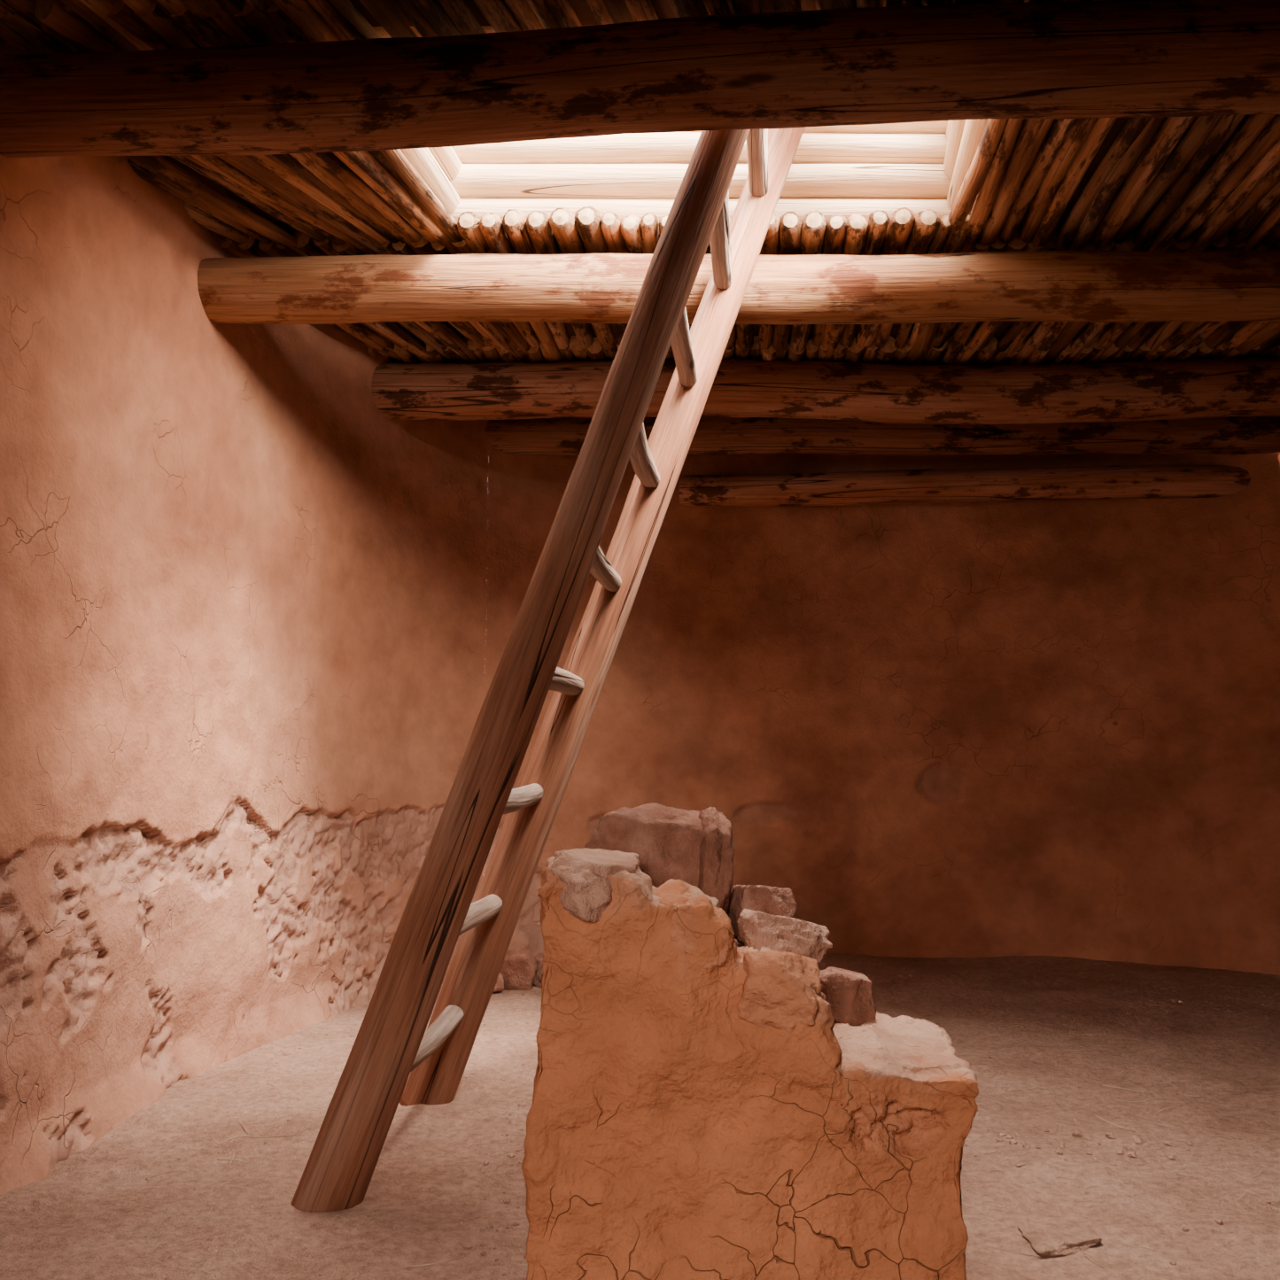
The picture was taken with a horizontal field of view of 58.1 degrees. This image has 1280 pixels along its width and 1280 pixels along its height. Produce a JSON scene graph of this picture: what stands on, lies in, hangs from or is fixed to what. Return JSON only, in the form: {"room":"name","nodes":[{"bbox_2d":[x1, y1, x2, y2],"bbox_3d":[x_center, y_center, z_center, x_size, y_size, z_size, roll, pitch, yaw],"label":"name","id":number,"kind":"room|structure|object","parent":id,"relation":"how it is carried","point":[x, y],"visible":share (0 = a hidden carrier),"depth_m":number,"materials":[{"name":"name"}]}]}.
{"room":"underground kiva","nodes":[
{"label":"underground kiva","id":0,"kind":"room"},
{"bbox_2d":[0,50,488,1194],"bbox_3d":[-1.245,0.040,3.726,0.339,2.820,3.280,-1,-6,14],"label":"wall","id":1,"kind":"structure","parent":0,"point":[243,599],"depth_m":3.54,"materials":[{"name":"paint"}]},
{"bbox_2d":[0,953,1279,1279],"bbox_3d":[1.250,1.211,2.146,6.500,0.049,8.100,0,-5,0],"label":"floor","id":2,"kind":"structure","parent":0,"point":[94,1215],"depth_m":2.86,"materials":[{"name":"beige soil"}]},
{"bbox_2d":[492,973,504,992],"bbox_3d":[-0.627,1.435,4.804,0.112,0.091,0.113,1,-6,-14],"label":"rubble stone","id":3,"kind":"object","parent":2,"relation":"on","point":[499,987],"visible":0.27,"depth_m":4.76,"materials":[{"name":"stone"}]},
{"bbox_2d":[499,947,537,990],"bbox_3d":[-0.525,1.405,4.881,0.186,0.192,0.171,0,-5,0],"label":"rubble stone","id":4,"kind":"object","parent":2,"relation":"on","point":[518,970],"visible":0.76,"depth_m":4.82,"materials":[{"name":"stone"}]},
{"bbox_2d":[532,952,543,988],"bbox_3d":[-0.402,1.443,5.006,0.137,0.153,0.197,-3,-6,28],"label":"rubble stone","id":5,"kind":"object","parent":2,"relation":"on","point":[537,981],"visible":0.27,"depth_m":4.93,"materials":[{"name":"stone"}]},
{"bbox_2d":[290,127,805,1212],"bbox_3d":[0.107,-0.827,3.125,1.787,4.402,0.924,0,-5,0],"label":"wooden ladder","id":6,"kind":"object","parent":2,"relation":"on","point":[393,1042],"visible":0.87,"depth_m":2.71,"materials":[{"name":"brown wood"}]},
{"bbox_2d":[143,969,1279,1279],"bbox_3d":[0.651,1.354,3.712,3.915,0.053,3.477,0,-5,0],"label":"debris","id":7,"kind":"object","parent":2,"relation":"on","point":[1048,1236],"visible":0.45,"depth_m":2.42,"materials":[{"name":"stone"}]},
{"bbox_2d":[521,856,978,1279],"bbox_3d":[0.182,0.832,2.038,0.769,0.910,0.496,0,-5,0],"label":"wall","id":8,"kind":"structure","parent":2,"relation":"on","point":[671,1135],"depth_m":1.84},
{"bbox_2d":[583,802,703,887],"bbox_3d":[0.008,0.431,2.206,0.264,0.230,0.176,0,-5,0],"label":"stone block","id":9,"kind":"object","parent":8,"relation":"attached to","point":[667,841],"depth_m":2.15,"materials":[{"name":"stone"}]},
{"bbox_2d":[545,848,821,1033],"bbox_3d":[0.070,0.506,1.935,0.469,0.304,0.225,0,-5,0],"label":"stones","id":10,"kind":"object","parent":8,"relation":"attached to","point":[778,986],"depth_m":1.85},
{"bbox_2d":[698,806,735,913],"bbox_3d":[0.133,0.445,2.191,0.095,0.251,0.164,0,-5,0],"label":"stone block","id":11,"kind":"object","parent":8,"relation":"attached to","point":[717,847],"depth_m":2.13,"materials":[{"name":"stone"}]},
{"bbox_2d":[726,884,797,945],"bbox_3d":[0.222,0.523,2.177,0.122,0.133,0.160,2,-6,-21],"label":"stone block","id":12,"kind":"object","parent":8,"relation":"attached to","point":[776,901],"depth_m":2.13,"materials":[{"name":"stone"}]},
{"bbox_2d":[737,908,832,963],"bbox_3d":[0.255,0.527,2.044,0.167,0.102,0.135,2,-6,-19],"label":"stone block","id":13,"kind":"object","parent":8,"relation":"attached to","point":[757,930],"depth_m":2.00,"materials":[{"name":"stone"}]},
{"bbox_2d":[819,966,876,1026],"bbox_3d":[0.373,0.671,2.159,0.133,0.109,0.148,0,-5,0],"label":"stone block","id":14,"kind":"object","parent":8,"relation":"attached to","point":[849,993],"depth_m":2.11,"materials":[{"name":"stone"}]},
{"bbox_2d":[161,0,1279,360],"bbox_3d":[1.250,-1.606,2.361,6.900,0.260,8.400,0,-5,0],"label":"ceiling","id":15,"kind":"structure","parent":0,"point":[663,9],"depth_m":3.36,"materials":[{"name":"brown wood"}]},
{"bbox_2d":[0,0,1279,157],"bbox_3d":[1.185,-1.281,2.512,5.956,0.264,0.618,0,-5,0],"label":"ceiling beam","id":16,"kind":"structure","parent":15,"relation":"attached to","point":[1128,58],"depth_m":2.52,"materials":[{"name":"brown wood"}]},
{"bbox_2d":[0,0,1279,365],"bbox_3d":[1.093,-1.421,2.560,7.378,0.129,7.252,0,-5,0],"label":"ceiling latillas","id":17,"kind":"structure","parent":15,"relation":"attached to","point":[333,211],"depth_m":3.52,"materials":[{"name":"brown wood"}]},
{"bbox_2d":[372,25,987,234],"bbox_3d":[0.129,-1.727,3.286,2.004,0.704,1.260,0,-5,0],"label":"frame","id":18,"kind":"object","parent":15,"relation":"attached to","point":[845,171],"visible":0.2,"depth_m":3.74,"materials":[{"name":"brown wood"}]},
{"bbox_2d":[197,249,1279,324],"bbox_3d":[1.265,-1.146,3.716,5.794,0.254,0.252,0,-5,0],"label":"ceiling beam","id":19,"kind":"structure","parent":15,"relation":"attached to","point":[1083,286],"depth_m":3.63,"materials":[{"name":"brown wood"}]},
{"bbox_2d":[371,356,1279,424],"bbox_3d":[1.225,-1.054,4.858,5.078,0.281,0.295,0,-5,0],"label":"ceiling beam","id":20,"kind":"structure","parent":15,"relation":"attached to","point":[741,387],"depth_m":4.76,"materials":[{"name":"brown wood"}]},
{"bbox_2d":[485,416,1279,456],"bbox_3d":[1.125,-0.981,5.431,3.973,0.222,0.241,0,-5,0],"label":"ceiling beam","id":21,"kind":"structure","parent":15,"relation":"attached to","point":[1231,435],"depth_m":5.35,"materials":[{"name":"brown wood"}]},
{"bbox_2d":[483,419,1279,975],"bbox_3d":[1.145,0.209,5.518,3.734,2.820,0.572,0,-5,0],"label":"wall","id":22,"kind":"structure","parent":0,"point":[1048,726],"depth_m":5.67,"materials":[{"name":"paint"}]},
{"bbox_2d":[679,465,1250,506],"bbox_3d":[1.601,-0.758,5.663,2.810,0.177,0.186,0,-5,5],"label":"ceiling beam","id":23,"kind":"structure","parent":22,"relation":"attached to","point":[821,489],"depth_m":5.60,"materials":[{"name":"brown wood"}]}
]}

